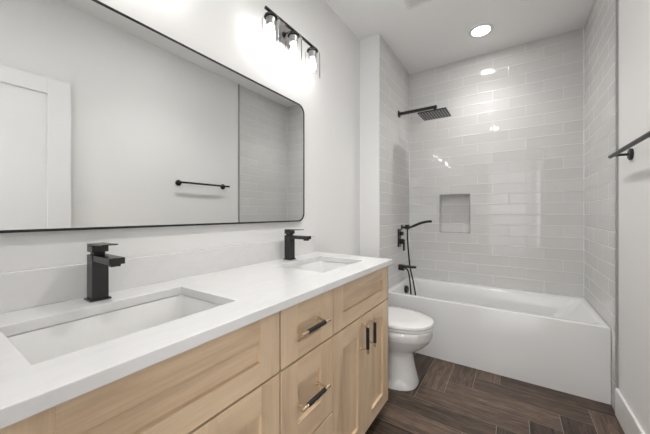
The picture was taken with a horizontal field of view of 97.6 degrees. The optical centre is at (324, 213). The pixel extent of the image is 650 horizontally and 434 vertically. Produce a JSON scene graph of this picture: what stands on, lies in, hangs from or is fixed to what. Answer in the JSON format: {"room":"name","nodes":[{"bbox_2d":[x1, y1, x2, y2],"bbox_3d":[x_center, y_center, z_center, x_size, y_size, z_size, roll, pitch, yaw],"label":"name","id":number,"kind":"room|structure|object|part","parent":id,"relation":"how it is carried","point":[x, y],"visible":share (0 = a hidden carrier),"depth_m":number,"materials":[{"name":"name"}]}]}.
{"room":"bathroom","nodes":[
{"label":"bathroom","id":0,"kind":"room"},
{"bbox_2d":[0,0,359,272],"bbox_3d":[-0.160,-0.164,1.911,0.100,2.747,3.454,0,0,33],"label":"wall","id":1,"kind":"structure","parent":0,"point":[227,32],"depth_m":1.62,"materials":[{"name":"white paint"}]},
{"bbox_2d":[0,0,303,232],"bbox_3d":[-0.525,-0.316,1.246,0.018,0.738,1.402,0,0,33],"label":"wall mirror","id":2,"kind":"object","parent":1,"relation":"attached to","point":[108,120],"visible":1,"depth_m":0.98,"materials":[{"name":"black mirror"}]},
{"bbox_2d":[0,236,314,313],"bbox_3d":[-0.503,0.211,1.280,0.019,0.104,1.559,0,0,33],"label":"backsplash","id":3,"kind":"structure","parent":1,"relation":"attached to","point":[23,289],"depth_m":1.00,"materials":[{"name":"white stone"}]},
{"bbox_2d":[262,6,319,75],"bbox_3d":[-0.197,-0.978,1.636,0.140,0.257,0.461,0,0,33],"label":"vanity light","id":4,"kind":"object","parent":1,"relation":"attached to","point":[286,36],"visible":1,"depth_m":1.62,"materials":[{"name":"clear glass"},{"name":"matte black metal"}]},
{"bbox_2d":[266,15,275,28],"bbox_3d":[-0.280,-0.988,1.471,0.050,0.048,0.050,0,0,33],"label":"bulb","id":5,"kind":"object","parent":4,"relation":"attached to","point":[270,19],"depth_m":1.46,"materials":[{"name":"white glass"}]},
{"bbox_3d":[-0.280,-0.930,1.471,0.095,0.162,0.095,0,0,33],"label":"lamp shade","id":6,"kind":"part","parent":4,"relation":"part of","materials":[{"name":"clear glass"}]},
{"bbox_3d":[-0.280,-0.926,1.471,0.045,0.075,0.045,0,0,33],"label":"bulb","id":7,"kind":"part","parent":4,"relation":"part of","materials":[{"name":"white glass"}]},
{"bbox_3d":[-0.210,-1.041,1.644,0.074,0.036,0.036,0,0,33],"label":"arm","id":8,"kind":"part","parent":4,"relation":"part of","materials":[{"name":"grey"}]},
{"bbox_2d":[289,34,297,45],"bbox_3d":[-0.179,-0.988,1.624,0.050,0.048,0.050,0,0,33],"label":"bulb","id":9,"kind":"object","parent":4,"relation":"attached to","point":[293,38],"depth_m":1.61,"materials":[{"name":"white glass"}]},
{"bbox_3d":[-0.179,-0.930,1.624,0.095,0.162,0.095,0,0,33],"label":"lamp shade","id":10,"kind":"part","parent":4,"relation":"part of","materials":[{"name":"clear glass"}]},
{"bbox_3d":[-0.179,-0.926,1.624,0.045,0.075,0.045,0,0,33],"label":"bulb","id":11,"kind":"part","parent":4,"relation":"part of","materials":[{"name":"white glass"}]},
{"bbox_2d":[309,50,315,59],"bbox_3d":[-0.078,-0.988,1.776,0.050,0.048,0.050,0,0,33],"label":"bulb","id":12,"kind":"object","parent":4,"relation":"attached to","point":[312,53],"depth_m":1.76,"materials":[{"name":"white glass"}]},
{"bbox_3d":[-0.078,-0.930,1.776,0.095,0.162,0.095,0,0,33],"label":"lamp shade","id":13,"kind":"part","parent":4,"relation":"part of","materials":[{"name":"clear glass"}]},
{"bbox_3d":[-0.078,-0.926,1.776,0.045,0.075,0.045,0,0,33],"label":"bulb","id":14,"kind":"part","parent":4,"relation":"part of","materials":[{"name":"white glass"}]},
{"bbox_2d":[360,34,408,288],"bbox_3d":[0.621,-0.183,2.837,0.183,2.707,0.848,0,0,33],"label":"wall","id":15,"kind":"structure","parent":0,"point":[394,78],"depth_m":2.53,"materials":[{"name":"grey tile"}]},
{"bbox_2d":[378,33,379,257],"bbox_3d":[0.460,-0.194,2.436,0.014,2.687,0.007,0,0,33],"label":"trim","id":16,"kind":"structure","parent":15,"relation":"attached to","point":[378,33],"depth_m":2.43,"materials":[{"name":"white paint"}]},
{"bbox_2d":[398,229,404,250],"bbox_3d":[0.766,0.266,2.839,0.056,0.218,0.080,0,0,33],"label":"shower valve","id":17,"kind":"object","parent":15,"relation":"attached to","point":[400,241],"visible":1,"depth_m":2.83,"materials":[{"name":"black metal"}]},
{"bbox_3d":[0.747,0.247,2.852,0.010,0.181,0.080,0,0,33],"label":"valve plate","id":18,"kind":"part","parent":17,"relation":"part of","materials":[{"name":"black metal"}]},
{"bbox_3d":[0.774,0.317,2.843,0.046,0.116,0.052,0,0,33],"label":"mixer lever","id":19,"kind":"part","parent":17,"relation":"part of","materials":[{"name":"black metal"}]},
{"bbox_2d":[398,264,415,270],"bbox_3d":[0.818,0.544,2.815,0.170,0.060,0.060,0,0,33],"label":"tub spout","id":20,"kind":"object","parent":15,"relation":"attached to","point":[402,267],"visible":1,"depth_m":2.82,"materials":[{"name":"black metal"}]},
{"bbox_3d":[0.768,0.544,2.848,0.050,0.060,0.060,0,0,33],"label":"spout","id":21,"kind":"part","parent":20,"relation":"part of","materials":[{"name":"black metal"}]},
{"bbox_2d":[401,220,431,294],"bbox_3d":[0.912,0.507,2.842,0.297,0.877,0.044,0,0,33],"label":"shower","id":22,"kind":"object","parent":15,"relation":"attached to","point":[407,227],"visible":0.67,"depth_m":2.87,"materials":[{"name":"black metal"}]},
{"bbox_2d":[398,105,450,120],"bbox_3d":[0.934,-0.967,2.720,0.467,0.103,0.248,0,0,33],"label":"shower head","id":23,"kind":"object","parent":15,"relation":"attached to","point":[436,113],"visible":1,"depth_m":2.67},
{"bbox_3d":[0.895,-0.968,2.746,0.354,0.072,0.025,0,0,33],"label":"shower arm","id":24,"kind":"part","parent":23,"relation":"part of","materials":[{"name":"black metal"}]},
{"bbox_3d":[1.025,-0.928,2.660,0.248,0.020,0.248,0,0,33],"label":"spray plate","id":25,"kind":"part","parent":23,"relation":"part of","materials":[{"name":"black metal"}]},
{"bbox_2d":[324,0,593,73],"bbox_3d":[-0.233,-1.577,0.222,1.837,0.080,6.354,0,0,33],"label":"ceiling","id":26,"kind":"structure","parent":0,"point":[434,33],"depth_m":2.29,"materials":[{"name":"white paint"}]},
{"bbox_2d":[403,0,432,9],"bbox_3d":[0.667,-1.530,1.929,0.300,0.014,0.300,0,0,33],"label":"ceiling vent","id":27,"kind":"object","parent":26,"relation":"in","point":[410,4],"visible":1,"depth_m":2.07,"materials":[{"name":"white paint"}]},
{"bbox_2d":[469,23,493,37],"bbox_3d":[1.313,-1.534,2.394,0.184,0.006,0.184,0,0,33],"label":"recessed light","id":28,"kind":"object","parent":26,"relation":"in","point":[481,30],"visible":1,"depth_m":2.39,"materials":[{"name":"white paint"}]},
{"bbox_2d":[365,352,624,433],"bbox_3d":[-0.457,1.180,-0.118,1.757,0.060,5.540,0,0,33],"label":"floor","id":29,"kind":"structure","parent":0,"point":[448,397],"depth_m":1.67,"materials":[{"name":"brown wood"}]},
{"bbox_2d":[0,266,387,433],"bbox_3d":[-0.266,0.721,1.133,0.575,0.858,1.540,0,0,33],"label":"vanity cabinet","id":30,"kind":"object","parent":29,"relation":"on","point":[318,364],"visible":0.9,"depth_m":0.84,"materials":[{"name":"brown wood"}]},
{"bbox_3d":[-0.316,0.396,0.635,0.007,0.060,0.436,0,0,33],"label":"panel","id":31,"kind":"part","parent":30,"relation":"part of","materials":[{"name":"brown wood"}]},
{"bbox_2d":[0,236,391,428],"bbox_3d":[-0.277,0.225,1.131,0.562,0.132,1.559,0,0,33],"label":"countertop","id":32,"kind":"structure","parent":30,"relation":"on","point":[253,282],"depth_m":0.81,"materials":[{"name":"white stone"}]},
{"bbox_2d":[84,242,124,302],"bbox_3d":[-0.648,0.176,0.838,0.164,0.172,0.053,0,0,33],"label":"faucet","id":33,"kind":"object","parent":32,"relation":"on","point":[99,262],"visible":1,"depth_m":0.85,"materials":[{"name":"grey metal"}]},
{"bbox_3d":[-0.694,0.260,0.869,0.053,0.005,0.053,0,0,33],"label":"plate","id":34,"kind":"part","parent":33,"relation":"part of","materials":[{"name":"grey metal"}]},
{"bbox_3d":[-0.666,0.104,0.850,0.109,0.027,0.041,0,0,33],"label":"lever","id":35,"kind":"part","parent":33,"relation":"part of","materials":[{"name":"grey metal"}]},
{"bbox_3d":[-0.628,0.138,0.825,0.117,0.025,0.039,0,0,33],"label":"spout","id":36,"kind":"part","parent":33,"relation":"part of","materials":[{"name":"grey metal"}]},
{"bbox_2d":[7,294,220,364],"bbox_3d":[-0.511,0.364,0.755,0.343,0.146,0.482,0,0,33],"label":"sink","id":37,"kind":"object","parent":32,"relation":"in","point":[40,345],"visible":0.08,"depth_m":0.81,"materials":[{"name":"white ceramic"}]},
{"bbox_2d":[283,229,310,259],"bbox_3d":[-0.155,0.176,1.586,0.164,0.172,0.053,0,0,33],"label":"faucet","id":38,"kind":"object","parent":32,"relation":"on","point":[289,238],"visible":1,"depth_m":1.60,"materials":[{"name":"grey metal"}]},
{"bbox_3d":[-0.173,0.104,1.598,0.109,0.027,0.041,0,0,33],"label":"lever","id":39,"kind":"part","parent":38,"relation":"part of","materials":[{"name":"grey metal"}]},
{"bbox_3d":[-0.135,0.138,1.573,0.117,0.025,0.039,0,0,33],"label":"spout","id":40,"kind":"part","parent":38,"relation":"part of","materials":[{"name":"grey metal"}]},
{"bbox_2d":[290,260,349,272],"bbox_3d":[-0.019,0.364,1.501,0.343,0.146,0.453,0,0,33],"label":"sink","id":41,"kind":"object","parent":32,"relation":"in","point":[321,266],"visible":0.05,"depth_m":1.70,"materials":[{"name":"white ceramic"}]},
{"bbox_3d":[-0.229,0.782,0.757,0.020,0.576,0.294,0,0,33],"label":"cabinet door","id":42,"kind":"part","parent":30,"relation":"part of","materials":[{"name":"brown wood"}]},
{"bbox_3d":[-0.234,0.788,0.760,0.007,0.430,0.148,0,0,33],"label":"panel","id":43,"kind":"part","parent":30,"relation":"part of","materials":[{"name":"brown wood"}]},
{"bbox_3d":[-0.061,0.641,1.012,0.020,0.293,0.302,0,0,33],"label":"drawer","id":44,"kind":"part","parent":30,"relation":"part of","materials":[{"name":"brown wood"}]},
{"bbox_3d":[-0.061,0.393,1.012,0.020,0.188,0.302,0,0,33],"label":"drawer","id":45,"kind":"part","parent":30,"relation":"part of","materials":[{"name":"brown wood"}]},
{"bbox_3d":[-0.065,0.639,1.015,0.007,0.132,0.136,0,0,33],"label":"panel","id":46,"kind":"part","parent":30,"relation":"part of","materials":[{"name":"brown wood"}]},
{"bbox_3d":[-0.065,0.403,1.015,0.007,0.062,0.136,0,0,33],"label":"panel","id":47,"kind":"part","parent":30,"relation":"part of","materials":[{"name":"brown wood"}]},
{"bbox_3d":[-0.061,0.932,1.012,0.020,0.275,0.302,0,0,33],"label":"drawer","id":48,"kind":"part","parent":30,"relation":"part of","materials":[{"name":"brown wood"}]},
{"bbox_3d":[0.107,0.782,1.266,0.020,0.576,0.290,0,0,33],"label":"cabinet door","id":49,"kind":"part","parent":30,"relation":"part of","materials":[{"name":"brown wood"}]},
{"bbox_3d":[0.102,0.788,1.269,0.007,0.430,0.144,0,0,33],"label":"panel","id":50,"kind":"part","parent":30,"relation":"part of","materials":[{"name":"brown wood"}]},
{"bbox_3d":[0.185,0.395,1.395,0.007,0.058,0.437,0,0,33],"label":"panel","id":51,"kind":"part","parent":30,"relation":"part of","materials":[{"name":"brown wood"}]},
{"bbox_3d":[0.271,0.782,1.515,0.020,0.576,0.298,0,0,33],"label":"cabinet door","id":52,"kind":"part","parent":30,"relation":"part of","materials":[{"name":"brown wood"}]},
{"bbox_3d":[0.266,0.788,1.518,0.007,0.430,0.152,0,0,33],"label":"panel","id":53,"kind":"part","parent":30,"relation":"part of","materials":[{"name":"brown wood"}]},
{"bbox_2d":[388,306,433,390],"bbox_3d":[0.413,0.765,2.034,0.692,0.770,0.446,0,0,33],"label":"toilet","id":54,"kind":"object","parent":29,"relation":"on","point":[409,331],"visible":0.38,"depth_m":1.85,"materials":[{"name":"white ceramic"}]},
{"bbox_3d":[0.503,0.747,1.974,0.475,0.018,0.372,0,0,33],"label":"seat","id":55,"kind":"part","parent":54,"relation":"part of","materials":[{"name":"white plastic"}]},
{"bbox_3d":[0.501,0.721,1.976,0.481,0.028,0.374,0,0,33],"label":"lid","id":56,"kind":"part","parent":54,"relation":"part of","materials":[{"name":"white ceramic"}]},
{"bbox_2d":[388,276,610,404],"bbox_3d":[1.324,0.921,2.422,1.444,0.458,0.766,0,0,33],"label":"bathtub","id":57,"kind":"object","parent":29,"relation":"on","point":[559,342],"visible":0.77,"depth_m":2.04,"materials":[{"name":"white ceramic"}]},
{"bbox_2d":[410,28,583,296],"bbox_3d":[1.547,-0.164,2.835,1.744,2.747,0.172,0,0,33],"label":"wall","id":58,"kind":"structure","parent":0,"point":[499,180],"depth_m":2.66,"materials":[{"name":"grey tile"}]},
{"bbox_2d":[409,74,409,272],"bbox_3d":[0.932,-0.420,3.137,0.005,2.223,0.005,0,0,33],"label":"trim","id":59,"kind":"structure","parent":58,"relation":"attached to","point":[409,74],"depth_m":3.13,"materials":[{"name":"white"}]},
{"bbox_2d":[410,27,583,73],"bbox_3d":[1.534,-1.534,2.740,1.446,0.005,0.005,0,0,33],"label":"trim","id":60,"kind":"structure","parent":58,"relation":"attached to","point":[580,27],"depth_m":2.66,"materials":[{"name":"white paint"}]},
{"bbox_2d":[584,0,649,433],"bbox_3d":[1.288,-0.164,0.956,0.108,2.747,3.454,0,0,33],"label":"wall","id":61,"kind":"structure","parent":0,"point":[634,15],"depth_m":1.55,"materials":[{"name":"white paint"}]},
{"bbox_2d":[615,0,618,388],"bbox_3d":[1.666,-0.194,1.623,0.010,2.687,0.021,0,0,33],"label":"trim","id":62,"kind":"structure","parent":61,"relation":"attached to","point":[616,1],"depth_m":1.62,"materials":[{"name":"grey"}]},
{"bbox_2d":[608,131,649,159],"bbox_3d":[1.368,-0.297,1.235,0.080,0.058,0.598,0,0,33],"label":"towel bar","id":63,"kind":"object","parent":61,"relation":"attached to","point":[630,153],"visible":1,"depth_m":1.32,"materials":[{"name":"black metal"}]},
{"bbox_3d":[1.515,-0.297,1.450,0.055,0.014,0.013,0,0,33],"label":"post","id":64,"kind":"part","parent":63,"relation":"part of","materials":[{"name":"black metal"}]},
{"bbox_2d":[615,388,645,433],"bbox_3d":[1.002,1.071,0.622,0.015,0.158,2.382,0,0,33],"label":"baseboard","id":65,"kind":"structure","parent":61,"relation":"attached to","point":[624,414],"depth_m":1.47,"materials":[{"name":"white paint"}]}
]}

